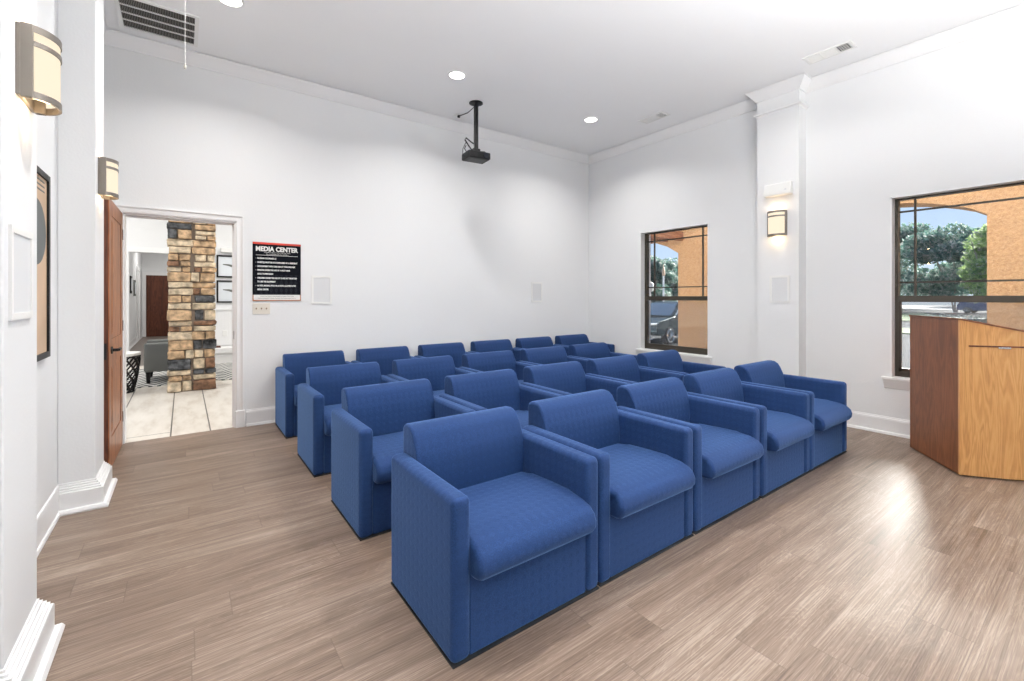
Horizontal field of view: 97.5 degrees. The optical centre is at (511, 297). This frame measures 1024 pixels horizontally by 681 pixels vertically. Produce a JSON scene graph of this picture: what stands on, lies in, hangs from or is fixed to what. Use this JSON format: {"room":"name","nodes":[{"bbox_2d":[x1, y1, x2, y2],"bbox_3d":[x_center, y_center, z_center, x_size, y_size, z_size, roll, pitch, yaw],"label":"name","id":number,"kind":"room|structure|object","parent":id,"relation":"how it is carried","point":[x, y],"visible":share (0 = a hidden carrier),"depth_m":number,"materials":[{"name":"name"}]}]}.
{"room":"media screening room","nodes":[
{"label":"media screening room","id":0,"kind":"room"},
{"bbox_2d":[0,0,103,668],"bbox_3d":[-1.126,-0.505,0.319,0.560,3.610,8.645,0,0,-36],"label":"wall","id":1,"kind":"structure","parent":0,"point":[52,407],"depth_m":2.60,"materials":[{"name":"white paint"}]},
{"bbox_2d":[8,224,32,320],"bbox_3d":[-1.639,-0.077,1.502,0.008,0.300,0.250,0,0,-36],"label":"wall speaker","id":2,"kind":"object","parent":1,"relation":"attached to","point":[20,241],"visible":1,"depth_m":1.48,"materials":[{"name":"white plastic"}]},
{"bbox_2d":[14,233,29,312],"bbox_3d":[-1.641,-0.077,1.500,0.004,0.256,0.206,0,0,-36],"label":"speaker grille","id":3,"kind":"object","parent":2,"relation":"attached to","point":[21,240],"depth_m":1.50,"materials":[{"name":"white"}]},
{"bbox_2d":[15,21,61,115],"bbox_3d":[-1.631,-0.779,1.562,0.093,0.243,0.192,0,0,-36],"label":"wall sconce","id":4,"kind":"object","parent":1,"relation":"attached to","point":[38,59],"visible":1,"depth_m":1.50,"materials":[{"name":"beige glass"}]},
{"bbox_2d":[37,166,50,361],"bbox_3d":[-2.345,-0.168,2.187,0.020,0.985,0.700,0,0,-36],"label":"framed picture","id":5,"kind":"object","parent":1,"relation":"attached to","point":[43,180],"visible":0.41,"depth_m":2.39,"materials":[{"name":"black paper"}]},
{"bbox_2d":[37,174,46,354],"bbox_3d":[-2.349,-0.168,2.184,0.010,0.925,0.640,0,0,-36],"label":"artwork","id":6,"kind":"object","parent":5,"relation":"attached to","point":[41,178],"depth_m":2.36,"materials":[{"name":"beige paper"}]},
{"bbox_2d":[0,461,117,680],"bbox_3d":[-1.001,1.213,0.534,0.236,0.174,8.445,0,0,-36],"label":"baseboard","id":7,"kind":"structure","parent":1,"relation":"attached to","point":[32,655],"depth_m":1.70,"materials":[{"name":"white paint"}]},
{"bbox_2d":[98,156,118,199],"bbox_3d":[-2.664,-0.779,2.973,0.093,0.243,0.192,0,0,-36],"label":"wall sconce","id":8,"kind":"object","parent":1,"relation":"attached to","point":[108,171],"visible":1,"depth_m":2.91,"materials":[{"name":"beige glass"}]},
{"bbox_2d":[104,200,122,465],"bbox_3d":[-3.212,0.277,3.620,0.145,2.023,0.810,0,0,-36],"label":"door leaf","id":9,"kind":"structure","parent":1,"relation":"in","point":[113,217],"depth_m":3.44,"materials":[{"name":"red wood"}]},
{"bbox_2d":[130,252,140,340],"bbox_3d":[-9.873,-0.200,11.455,0.200,3.000,7.850,0,0,-36],"label":"wall","id":10,"kind":"structure","parent":0,"point":[135,258],"depth_m":12.58,"materials":[{"name":"white paint"}]},
{"bbox_2d":[130,276,131,292],"bbox_3d":[-9.794,-0.320,11.544,0.033,0.440,0.380,0,0,-36],"label":"hallway picture","id":11,"kind":"object","parent":10,"relation":"attached to","point":[130,276],"visible":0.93,"depth_m":11.44,"materials":[{"name":"black plastic"}]},
{"bbox_2d":[133,280,135,295],"bbox_3d":[-10.444,-0.250,12.432,0.033,0.440,0.380,0,0,-36],"label":"hallway picture","id":12,"kind":"object","parent":10,"relation":"attached to","point":[134,281],"visible":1,"depth_m":12.28,"materials":[{"name":"grey fabric"}]},
{"bbox_2d":[130,332,142,348],"bbox_3d":[-9.778,1.219,11.525,0.036,0.162,7.850,0,0,-36],"label":"baseboard","id":13,"kind":"structure","parent":10,"relation":"attached to","point":[134,341],"depth_m":12.48,"materials":[{"name":"white paint"}]},
{"bbox_2d":[136,266,139,340],"bbox_3d":[-11.183,0.200,13.439,0.030,2.200,1.100,0,0,-36],"label":"trim","id":14,"kind":"structure","parent":10,"relation":"attached to","point":[137,267],"depth_m":13.04,"materials":[{"name":"white paint"}]},
{"bbox_2d":[141,253,167,331],"bbox_3d":[-11.308,-0.200,15.362,2.500,3.000,0.150,0,0,-36],"label":"wall","id":15,"kind":"structure","parent":0,"point":[150,262],"depth_m":14.85,"materials":[{"name":"white paint"}]},
{"bbox_2d":[142,272,166,336],"bbox_3d":[-11.636,0.240,15.010,1.125,2.120,0.030,0,0,-36],"label":"trim","id":16,"kind":"structure","parent":15,"relation":"attached to","point":[144,274],"depth_m":14.70,"materials":[{"name":"white paint"}]},
{"bbox_2d":[146,275,169,336],"bbox_3d":[-11.629,0.290,15.002,0.920,2.020,0.032,0,0,-36],"label":"door","id":17,"kind":"structure","parent":15,"relation":"in","point":[157,324],"depth_m":14.89,"materials":[{"name":"brown wood"}]},
{"bbox_2d":[126,217,231,365],"bbox_3d":[-6.058,-0.450,9.291,7.600,3.500,0.150,0,0,-36],"label":"wall","id":18,"kind":"structure","parent":0,"point":[140,232],"depth_m":8.62,"materials":[{"name":"white paint"}]},
{"bbox_2d":[126,246,168,366],"bbox_3d":[-6.774,0.175,8.661,1.140,2.250,0.020,0,0,-36],"label":"trim","id":19,"kind":"structure","parent":18,"relation":"attached to","point":[128,248],"depth_m":8.38,"materials":[{"name":"white paint"}]},
{"bbox_2d":[214,308,231,345],"bbox_3d":[-4.651,0.615,10.197,3.980,0.770,0.050,0,0,-36],"label":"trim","id":20,"kind":"structure","parent":18,"relation":"attached to","point":[223,317],"depth_m":9.25,"materials":[{"name":"white paint"}]},
{"bbox_2d":[216,280,231,302],"bbox_3d":[-5.794,-0.115,9.370,0.620,0.460,0.030,0,0,-36],"label":"print","id":21,"kind":"object","parent":18,"relation":"attached to","point":[223,287],"visible":0.34,"depth_m":9.26,"materials":[{"name":"white paper"}]},
{"bbox_2d":[216,255,231,277],"bbox_3d":[-5.794,-0.635,9.370,0.620,0.460,0.030,0,0,-36],"label":"print","id":22,"kind":"object","parent":18,"relation":"attached to","point":[223,262],"visible":0.34,"depth_m":9.27,"materials":[{"name":"white paper"}]},
{"bbox_2d":[221,248,231,252],"bbox_3d":[-5.822,-0.965,9.307,0.360,0.090,0.098,0,0,-36],"label":"picture light","id":23,"kind":"object","parent":18,"relation":"attached to","point":[224,250],"visible":0.58,"depth_m":9.23,"materials":[{"name":"white plastic"}]},
{"bbox_2d":[104,45,588,425],"bbox_3d":[-1.258,-0.505,5.666,6.663,3.610,0.140,0,0,-36],"label":"wall","id":24,"kind":"structure","parent":0,"point":[419,243],"depth_m":5.17,"materials":[{"name":"white paint"}]},
{"bbox_2d":[115,204,243,443],"bbox_3d":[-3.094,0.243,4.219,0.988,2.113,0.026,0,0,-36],"label":"trim","id":25,"kind":"structure","parent":24,"relation":"attached to","point":[239,220],"depth_m":4.48,"materials":[{"name":"white paint"}]},
{"bbox_2d":[235,410,244,427],"bbox_3d":[-2.718,1.216,4.489,0.082,0.168,0.034,0,0,-36],"label":"trim","id":26,"kind":"structure","parent":24,"relation":"attached to","point":[239,415],"depth_m":4.48,"materials":[{"name":"white paint"}]},
{"bbox_2d":[246,406,274,426],"bbox_3d":[-0.697,1.219,5.968,4.901,0.162,0.036,0,0,-36],"label":"baseboard","id":27,"kind":"structure","parent":24,"relation":"attached to","point":[258,416],"depth_m":4.60,"materials":[{"name":"white paint"}]},
{"bbox_2d":[253,303,269,313],"bbox_3d":[-2.570,0.118,4.608,0.158,0.114,0.017,0,0,-36],"label":"light switch","id":28,"kind":"object","parent":24,"relation":"attached to","point":[258,308],"visible":1,"depth_m":4.61,"materials":[{"name":"beige plastic"}]},
{"bbox_2d":[253,242,300,300],"bbox_3d":[-2.454,-0.263,4.697,0.451,0.602,0.010,0,0,-36],"label":"sign","id":29,"kind":"object","parent":24,"relation":"attached to","point":[276,266],"visible":1,"depth_m":4.69,"materials":[{"name":"black plastic"}]},
{"bbox_2d":[311,276,331,303],"bbox_3d":[-2.100,-0.080,4.958,0.215,0.310,0.008,0,0,-36],"label":"wall speaker","id":30,"kind":"object","parent":24,"relation":"attached to","point":[321,286],"visible":1,"depth_m":4.96,"materials":[{"name":"white plastic"}]},
{"bbox_2d":[314,278,329,301],"bbox_3d":[-2.101,-0.080,4.959,0.171,0.266,0.004,0,0,-36],"label":"speaker grille","id":31,"kind":"object","parent":30,"relation":"attached to","point":[321,285],"depth_m":4.96,"materials":[{"name":"white"}]},
{"bbox_2d":[531,282,541,301],"bbox_3d":[0.374,-0.075,6.769,0.210,0.300,0.008,0,0,-36],"label":"wall speaker","id":32,"kind":"object","parent":24,"relation":"attached to","point":[536,287],"visible":1,"depth_m":6.76,"materials":[{"name":"white plastic"}]},
{"bbox_2d":[533,284,540,300],"bbox_3d":[0.373,-0.075,6.771,0.166,0.256,0.004,0,0,-36],"label":"speaker grille","id":33,"kind":"object","parent":32,"relation":"attached to","point":[536,287],"depth_m":6.77,"materials":[{"name":"white"}]},
{"bbox_2d":[37,336,1023,680],"bbox_3d":[-3.628,1.360,7.072,8.900,0.120,22.500,0,0,-36],"label":"floor","id":34,"kind":"structure","parent":0,"point":[213,555],"depth_m":2.02,"materials":[{"name":"brown wood"}]},
{"bbox_2d":[126,351,140,393],"bbox_3d":[-5.326,1.029,6.090,0.460,0.538,0.461,0,0,-36],"label":"table","id":35,"kind":"object","parent":34,"relation":"on","point":[136,355],"visible":0.41,"depth_m":6.13,"materials":[{"name":"black metal"}]},
{"bbox_2d":[126,363,231,387],"bbox_3d":[-5.814,1.294,7.350,4.500,0.012,2.070,0,0,-36],"label":"rug","id":36,"kind":"object","parent":34,"relation":"on","point":[223,370],"visible":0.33,"depth_m":7.29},
{"bbox_2d":[144,339,168,383],"bbox_3d":[-5.388,0.898,7.148,0.690,0.780,0.800,0,0,-36],"label":"armchair","id":37,"kind":"object","parent":36,"relation":"on","point":[156,350],"visible":0.32,"depth_m":6.71,"materials":[{"name":"grey fabric"}]},
{"bbox_2d":[167,221,216,392],"bbox_3d":[-4.579,-0.450,6.427,0.574,3.500,0.581,0,0,-36],"label":"stone column","id":38,"kind":"structure","parent":34,"relation":"on","point":[191,269],"depth_m":6.22,"materials":[{"name":"brown stone"}]},
{"bbox_2d":[214,345,231,363],"bbox_3d":[-4.504,1.151,9.962,3.900,0.299,0.498,0,0,-36],"label":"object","id":39,"kind":"object","parent":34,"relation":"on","point":[223,354],"visible":0.02,"depth_m":8.84,"materials":[{"name":"white paint"}]},
{"bbox_2d":[275,350,353,438],"bbox_3d":[-1.944,0.944,4.564,0.741,0.713,0.686,0,0,-36],"label":"armchair","id":40,"kind":"object","parent":34,"relation":"on","point":[288,377],"visible":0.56,"depth_m":4.52,"materials":[{"name":"blue fabric"}]},
{"bbox_2d":[294,385,297,405],"bbox_3d":[-1.894,0.944,4.498,0.590,0.138,0.521,0,0,-36],"label":"seat cushion","id":41,"kind":"object","parent":40,"relation":"on","point":[295,386],"depth_m":4.17,"materials":[{"name":"blue fabric"}]},
{"bbox_2d":[297,362,397,477],"bbox_3d":[-1.294,0.944,3.676,0.741,0.713,0.686,0,0,-36],"label":"armchair","id":42,"kind":"object","parent":34,"relation":"on","point":[320,394],"visible":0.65,"depth_m":3.57,"materials":[{"name":"blue fabric"}]},
{"bbox_2d":[324,404,340,435],"bbox_3d":[-1.244,0.944,3.611,0.590,0.138,0.521,0,0,-36],"label":"seat cushion","id":43,"kind":"object","parent":42,"relation":"on","point":[328,408],"depth_m":3.32,"materials":[{"name":"blue fabric"}]},
{"bbox_2d":[351,346,416,375],"bbox_3d":[-1.337,0.944,5.005,0.741,0.713,0.686,0,0,-36],"label":"armchair","id":44,"kind":"object","parent":34,"relation":"on","point":[384,356],"visible":0.21,"depth_m":5.15,"materials":[{"name":"blue fabric"}]},
{"bbox_2d":[331,379,474,540],"bbox_3d":[-0.677,0.944,2.833,0.741,0.713,0.686,0,0,-36],"label":"armchair","id":45,"kind":"object","parent":34,"relation":"on","point":[367,428],"visible":0.62,"depth_m":2.70,"materials":[{"name":"blue fabric"}]},
{"bbox_2d":[373,431,402,483],"bbox_3d":[-0.627,0.944,2.768,0.590,0.138,0.521,0,0,-36],"label":"seat cushion","id":46,"kind":"object","parent":45,"relation":"on","point":[386,444],"depth_m":2.55,"materials":[{"name":"blue fabric"}]},
{"bbox_2d":[387,355,475,395],"bbox_3d":[-0.691,0.944,4.124,0.741,0.713,0.686,0,0,-36],"label":"armchair","id":47,"kind":"object","parent":34,"relation":"on","point":[435,369],"visible":0.23,"depth_m":4.29,"materials":[{"name":"blue fabric"}]},
{"bbox_2d":[433,390,444,395],"bbox_3d":[-0.641,0.944,4.059,0.590,0.138,0.521,0,0,-36],"label":"seat cushion","id":48,"kind":"object","parent":47,"relation":"on","point":[436,392],"depth_m":4.15,"materials":[{"name":"blue fabric"}]},
{"bbox_2d":[414,342,470,367],"bbox_3d":[-0.726,0.944,5.449,0.741,0.713,0.686,0,0,-36],"label":"armchair","id":49,"kind":"object","parent":34,"relation":"on","point":[456,350],"visible":0.21,"depth_m":5.63,"materials":[{"name":"blue fabric"}]},
{"bbox_2d":[468,339,520,361],"bbox_3d":[-0.118,0.944,5.889,0.741,0.713,0.686,0,0,-36],"label":"armchair","id":50,"kind":"object","parent":34,"relation":"on","point":[503,344],"visible":0.23,"depth_m":6.06,"materials":[{"name":"blue fabric"}]},
{"bbox_2d":[391,406,598,668],"bbox_3d":[-0.074,0.944,2.009,0.741,0.713,0.686,0,0,-36],"label":"armchair","id":51,"kind":"object","parent":34,"relation":"on","point":[495,520],"visible":1,"depth_m":1.85,"materials":[{"name":"blue fabric"}]},
{"bbox_2d":[459,472,595,580],"bbox_3d":[-0.024,0.944,1.944,0.590,0.138,0.521,0,0,-36],"label":"seat cushion","id":52,"kind":"object","parent":51,"relation":"on","point":[516,518],"depth_m":1.83,"materials":[{"name":"blue fabric"}]},
{"bbox_2d":[458,350,534,383],"bbox_3d":[-0.085,0.944,4.566,0.741,0.713,0.686,0,0,-36],"label":"armchair","id":53,"kind":"object","parent":34,"relation":"on","point":[495,360],"visible":0.27,"depth_m":4.73,"materials":[{"name":"blue fabric"}]},
{"bbox_2d":[439,369,562,428],"bbox_3d":[-0.070,0.944,3.273,0.741,0.713,0.686,0,0,-36],"label":"armchair","id":54,"kind":"object","parent":34,"relation":"on","point":[478,391],"visible":0.3,"depth_m":3.42,"materials":[{"name":"blue fabric"}]},
{"bbox_2d":[515,410,527,428],"bbox_3d":[-0.020,0.944,3.207,0.590,0.138,0.521,0,0,-36],"label":"seat cushion","id":55,"kind":"object","parent":54,"relation":"on","point":[522,415],"depth_m":3.27,"materials":[{"name":"blue fabric"}]},
{"bbox_2d":[514,336,568,355],"bbox_3d":[0.485,0.944,6.333,0.741,0.713,0.686,0,0,-36],"label":"armchair","id":56,"kind":"object","parent":34,"relation":"on","point":[532,342],"visible":0.2,"depth_m":6.46,"materials":[{"name":"blue fabric"}]},
{"bbox_2d":[518,346,587,373],"bbox_3d":[0.528,0.944,5.004,0.741,0.713,0.686,0,0,-36],"label":"armchair","id":57,"kind":"object","parent":34,"relation":"on","point":[555,354],"visible":0.22,"depth_m":5.14,"materials":[{"name":"blue fabric"}]},
{"bbox_2d":[520,361,629,405],"bbox_3d":[0.533,0.944,3.725,0.741,0.713,0.686,0,0,-36],"label":"armchair","id":58,"kind":"object","parent":34,"relation":"on","point":[563,378],"visible":0.34,"depth_m":3.87,"materials":[{"name":"blue fabric"}]},
{"bbox_2d":[554,334,614,351],"bbox_3d":[1.094,0.944,6.782,0.741,0.713,0.686,0,0,-36],"label":"armchair","id":59,"kind":"object","parent":34,"relation":"on","point":[563,340],"visible":0.26,"depth_m":6.89,"materials":[{"name":"blue fabric"}]},
{"bbox_2d":[568,342,636,360],"bbox_3d":[1.133,0.944,5.449,0.741,0.713,0.686,0,0,-36],"label":"armchair","id":60,"kind":"object","parent":34,"relation":"on","point":[588,351],"visible":0.23,"depth_m":5.59,"materials":[{"name":"blue fabric"}]},
{"bbox_2d":[523,389,694,586],"bbox_3d":[0.529,0.944,2.455,0.741,0.713,0.686,0,0,-36],"label":"armchair","id":61,"kind":"object","parent":34,"relation":"on","point":[646,478],"visible":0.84,"depth_m":2.35,"materials":[{"name":"blue fabric"}]},
{"bbox_2d":[599,443,694,518],"bbox_3d":[0.579,0.944,2.390,0.590,0.138,0.521,0,0,-36],"label":"seat cushion","id":62,"kind":"object","parent":61,"relation":"on","point":[642,475],"depth_m":2.26,"materials":[{"name":"blue fabric"}]},
{"bbox_2d":[585,355,683,383],"bbox_3d":[1.143,0.944,4.163,0.741,0.713,0.686,0,0,-36],"label":"armchair","id":63,"kind":"object","parent":34,"relation":"on","point":[625,368],"visible":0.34,"depth_m":4.31,"materials":[{"name":"blue fabric"}]},
{"bbox_2d":[637,350,725,374],"bbox_3d":[1.747,0.944,4.616,0.741,0.713,0.686,0,0,-36],"label":"armchair","id":64,"kind":"object","parent":34,"relation":"on","point":[666,360],"visible":0.3,"depth_m":4.76,"materials":[{"name":"blue fabric"}]},
{"bbox_2d":[617,377,763,534],"bbox_3d":[1.136,0.944,2.898,0.741,0.713,0.686,0,0,-36],"label":"armchair","id":65,"kind":"object","parent":34,"relation":"on","point":[727,448],"visible":0.69,"depth_m":2.81,"materials":[{"name":"blue fabric"}]},
{"bbox_2d":[697,424,763,478],"bbox_3d":[1.186,0.944,2.833,0.590,0.138,0.521,0,0,-36],"label":"seat cushion","id":66,"kind":"object","parent":65,"relation":"on","point":[725,448],"depth_m":2.69,"materials":[{"name":"blue fabric"}]},
{"bbox_2d":[683,368,814,498],"bbox_3d":[1.748,0.944,3.339,0.741,0.713,0.686,0,0,-36],"label":"armchair","id":67,"kind":"object","parent":34,"relation":"on","point":[785,427],"visible":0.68,"depth_m":3.26,"materials":[{"name":"blue fabric"}]},
{"bbox_2d":[767,410,814,451],"bbox_3d":[1.798,0.944,3.273,0.590,0.138,0.521,0,0,-36],"label":"seat cushion","id":68,"kind":"object","parent":67,"relation":"on","point":[785,428],"depth_m":3.11,"materials":[{"name":"blue fabric"}]},
{"bbox_2d":[734,360,851,471],"bbox_3d":[2.356,0.944,3.783,0.741,0.713,0.686,0,0,-36],"label":"armchair","id":69,"kind":"object","parent":34,"relation":"on","point":[829,413],"visible":0.56,"depth_m":3.74,"materials":[{"name":"blue fabric"}]},
{"bbox_2d":[814,398,851,430],"bbox_3d":[2.405,0.944,3.718,0.590,0.138,0.521,0,0,-36],"label":"seat cushion","id":70,"kind":"object","parent":69,"relation":"on","point":[828,412],"depth_m":3.54,"materials":[{"name":"blue fabric"}]},
{"bbox_2d":[909,315,1023,480],"bbox_3d":[3.626,0.727,3.473,0.616,1.147,0.656,0,0,17],"label":"lectern","id":71,"kind":"object","parent":34,"relation":"on","point":[967,376],"visible":1,"depth_m":3.24,"materials":[{"name":"brown wood"}]},
{"bbox_2d":[969,345,1023,347],"bbox_3d":[3.548,0.352,3.164,0.530,0.011,0.004,0,0,17],"label":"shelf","id":72,"kind":"structure","parent":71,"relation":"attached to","point":[969,345],"depth_m":3.19,"materials":[{"name":"brown wood"}]},
{"bbox_2d":[104,0,1023,154],"bbox_3d":[1.229,-2.370,2.130,6.900,0.120,8.785,0,0,-36],"label":"ceiling","id":73,"kind":"structure","parent":0,"point":[537,69],"depth_m":4.12,"materials":[{"name":"paint"}]},
{"bbox_2d":[114,0,198,46],"bbox_3d":[-2.952,-2.304,3.757,0.540,0.012,0.540,0,0,-36],"label":"ceiling vent","id":74,"kind":"object","parent":73,"relation":"in","point":[143,16],"visible":1,"depth_m":3.75,"materials":[{"name":"white plastic"}]},
{"bbox_2d":[218,0,244,7],"bbox_3d":[-2.188,-2.306,3.488,0.196,0.008,0.196,0,0,-36],"label":"recessed light","id":75,"kind":"object","parent":73,"relation":"in","point":[230,3],"visible":1,"depth_m":3.53,"materials":[{"name":"white plastic"}]},
{"bbox_2d":[448,70,465,79],"bbox_3d":[-0.572,-2.306,4.671,0.196,0.008,0.196,0,0,-36],"label":"recessed light","id":76,"kind":"object","parent":73,"relation":"in","point":[455,74],"visible":1,"depth_m":4.67,"materials":[{"name":"white plastic"}]},
{"bbox_2d":[459,100,489,163],"bbox_3d":[-0.525,-1.966,5.450,0.334,0.688,0.552,0,0,-36],"label":"projector","id":77,"kind":"object","parent":73,"relation":"hanging from","point":[474,155],"visible":1,"depth_m":5.31,"materials":[{"name":"black plastic"}]},
{"bbox_2d":[583,116,597,122],"bbox_3d":[1.027,-2.306,5.841,0.196,0.008,0.196,0,0,-36],"label":"recessed light","id":78,"kind":"object","parent":73,"relation":"in","point":[592,119],"visible":1,"depth_m":5.83,"materials":[{"name":"white plastic"}]},
{"bbox_2d":[638,111,669,123],"bbox_3d":[1.823,-2.305,5.771,0.180,0.010,0.360,0,0,-36],"label":"ceiling vent","id":79,"kind":"object","parent":73,"relation":"in","point":[661,114],"visible":1,"depth_m":5.76,"materials":[{"name":"white plastic"}]},
{"bbox_2d":[802,40,856,64],"bbox_3d":[2.992,-2.305,4.242,0.180,0.010,0.390,0,0,-36],"label":"ceiling vent","id":80,"kind":"object","parent":73,"relation":"in","point":[848,45],"visible":1,"depth_m":4.23,"materials":[{"name":"white plastic"}]},
{"bbox_2d":[589,22,1023,419],"bbox_3d":[3.853,-0.505,3.964,0.426,3.610,8.645,0,0,-36],"label":"wall","id":81,"kind":"structure","parent":0,"point":[952,116],"depth_m":4.74,"materials":[{"name":"white paint"}]},
{"bbox_2d":[104,4,1023,163],"bbox_3d":[1.334,-2.249,2.244,6.023,0.109,8.445,0,0,-36],"label":"trim","id":82,"kind":"structure","parent":81,"relation":"attached to","point":[1012,16],"depth_m":4.69,"materials":[{"name":"white paint"}]},
{"bbox_2d":[635,223,712,364],"bbox_3d":[2.244,-0.043,6.205,0.197,1.816,1.182,0,0,-36],"label":"window","id":83,"kind":"structure","parent":81,"relation":"in","point":[688,354],"depth_m":6.49,"materials":[{"name":"brown metal"}]},
{"bbox_2d":[767,210,786,236],"bbox_3d":[2.864,-0.799,4.874,0.093,0.275,0.192,0,0,-36],"label":"wall sconce","id":84,"kind":"object","parent":81,"relation":"attached to","point":[776,219],"visible":1,"depth_m":4.83,"materials":[{"name":"beige glass"}]},
{"bbox_2d":[764,181,792,197],"bbox_3d":[2.885,-1.166,4.873,0.060,0.132,0.274,0,0,-36],"label":"emergency light","id":85,"kind":"object","parent":81,"relation":"attached to","point":[785,188],"visible":1,"depth_m":4.85,"materials":[{"name":"white plastic"}]},
{"bbox_2d":[770,275,789,302],"bbox_3d":[2.910,-0.085,4.884,0.008,0.300,0.205,0,0,-36],"label":"wall speaker","id":86,"kind":"object","parent":81,"relation":"attached to","point":[779,285],"visible":1,"depth_m":4.88,"materials":[{"name":"white plastic"}]},
{"bbox_2d":[772,277,786,300],"bbox_3d":[2.912,-0.085,4.885,0.004,0.256,0.161,0,0,-36],"label":"speaker grille","id":87,"kind":"object","parent":86,"relation":"attached to","point":[779,284],"depth_m":4.88,"materials":[{"name":"white"}]},
{"bbox_2d":[753,101,808,118],"bbox_3d":[2.958,-2.039,4.950,0.204,0.042,0.483,0,0,-36],"label":"trim","id":88,"kind":"structure","parent":81,"relation":"attached to","point":[802,104],"depth_m":4.84,"materials":[{"name":"white paint"}]},
{"bbox_2d":[847,410,909,438],"bbox_3d":[3.678,1.219,3.960,0.212,0.162,8.445,0,0,-36],"label":"baseboard","id":89,"kind":"structure","parent":81,"relation":"attached to","point":[898,427],"depth_m":4.31,"materials":[{"name":"white paint"}]},
{"bbox_2d":[881,178,1023,390],"bbox_3d":[3.952,-0.043,3.872,0.197,1.816,1.180,0,0,-36],"label":"window","id":90,"kind":"structure","parent":81,"relation":"in","point":[899,378],"depth_m":4.22,"materials":[{"name":"brown metal"}]},
{"bbox_2d":[656,185,1023,348],"bbox_3d":[5.294,-0.350,6.354,0.450,3.900,15.200,0,0,-36],"label":"wall","id":91,"kind":"structure","parent":0,"point":[1005,219],"depth_m":5.39,"materials":[{"name":"orange paint"}]},
{"bbox_2d":[651,231,682,243],"bbox_3d":[1.561,-1.180,9.261,2.140,0.240,3.300,0,0,-36],"label":"trim","id":92,"kind":"structure","parent":91,"relation":"attached to","point":[676,234],"depth_m":8.49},
{"label":"outside","id":93,"kind":"structure","parent":0,"visible":0},
{"bbox_2d":[651,305,986,368],"bbox_3d":[47.654,2.050,59.673,132.600,0.300,220.000,0,0,-36],"label":"ground","id":94,"kind":"structure","parent":93,"point":[905,324],"depth_m":33.63,"materials":[{"name":"concrete"}]},
{"bbox_2d":[662,264,664,300],"bbox_3d":[9.382,-0.075,27.813,0.200,3.950,0.200,0,0,-36],"label":"street lamp","id":95,"kind":"object","parent":94,"relation":"on","point":[663,269],"visible":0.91,"depth_m":27.76,"materials":[{"name":"white metal"}]},
{"bbox_2d":[651,301,677,344],"bbox_3d":[6.769,1.049,19.517,4.700,1.698,2.160,0,0,-40],"label":"car","id":96,"kind":"object","parent":94,"relation":"on","point":[664,315],"visible":0.47,"depth_m":18.11,"materials":[{"name":"grey paint"}]},
{"bbox_2d":[651,257,677,302],"bbox_3d":[14.623,-1.069,45.179,5.162,5.967,5.699,0,0,-36],"label":"tree","id":97,"kind":"object","parent":94,"relation":"on","point":[670,276],"visible":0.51,"depth_m":43.57,"materials":[{"name":"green plant"}]},
{"bbox_2d":[657,257,677,295],"bbox_3d":[21.367,-1.615,58.828,8.265,7.068,7.260,0,0,-36],"label":"tree","id":98,"kind":"object","parent":94,"relation":"on","point":[674,292],"visible":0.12,"depth_m":57.76,"materials":[{"name":"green plant"}]},
{"bbox_2d":[902,328,909,333],"bbox_3d":[21.291,1.875,25.935,2.735,0.050,5.721,0,0,41],"label":"grass","id":99,"kind":"structure","parent":94,"relation":"on","point":[904,330],"depth_m":24.53,"materials":[{"name":"white"}]},
{"bbox_2d":[900,222,933,295],"bbox_3d":[64.032,-5.365,75.049,11.084,14.562,10.986,0,0,-36],"label":"tree","id":100,"kind":"object","parent":94,"relation":"on","point":[906,230],"visible":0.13,"depth_m":72.56,"materials":[{"name":"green plant"}]},
{"bbox_2d":[902,313,938,320],"bbox_3d":[40.597,1.875,42.733,24.000,0.050,9.000,0,0,-36],"label":"grass","id":101,"kind":"structure","parent":94,"relation":"on","point":[905,316],"depth_m":45.21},
{"bbox_2d":[900,221,982,311],"bbox_3d":[55.053,-3.696,56.526,12.385,11.232,12.078,0,0,-36],"label":"tree","id":102,"kind":"object","parent":94,"relation":"on","point":[937,245],"visible":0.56,"depth_m":55.62,"materials":[{"name":"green plant"}]},
{"bbox_2d":[919,314,986,322],"bbox_3d":[32.130,1.529,25.032,1.634,0.849,15.041,0,0,-36],"label":"hedge","id":103,"kind":"object","parent":94,"relation":"on","point":[983,320],"visible":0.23,"depth_m":28.58,"materials":[{"name":"green plant"}]},
{"bbox_2d":[956,223,986,303],"bbox_3d":[44.880,-2.793,40.914,5.656,9.408,6.927,0,0,35],"label":"tree","id":104,"kind":"object","parent":94,"relation":"on","point":[975,262],"visible":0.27,"depth_m":41.43,"materials":[{"name":"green plant"}]},
{"bbox_2d":[957,302,986,312],"bbox_3d":[55.657,1.049,52.631,2.160,1.698,4.700,0,0,-26],"label":"car","id":105,"kind":"object","parent":94,"relation":"on","point":[967,307],"visible":0.44,"depth_m":53.23,"materials":[{"name":"blue paint"}]},
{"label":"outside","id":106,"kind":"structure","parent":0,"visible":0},
{"bbox_2d":[902,306,956,309],"bbox_3d":[73.183,1.885,84.559,38.000,0.030,170.000,0,0,-36],"label":"road","id":107,"kind":"structure","parent":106,"point":[903,307],"depth_m":80.92,"materials":[{"name":"grey asphalt"}]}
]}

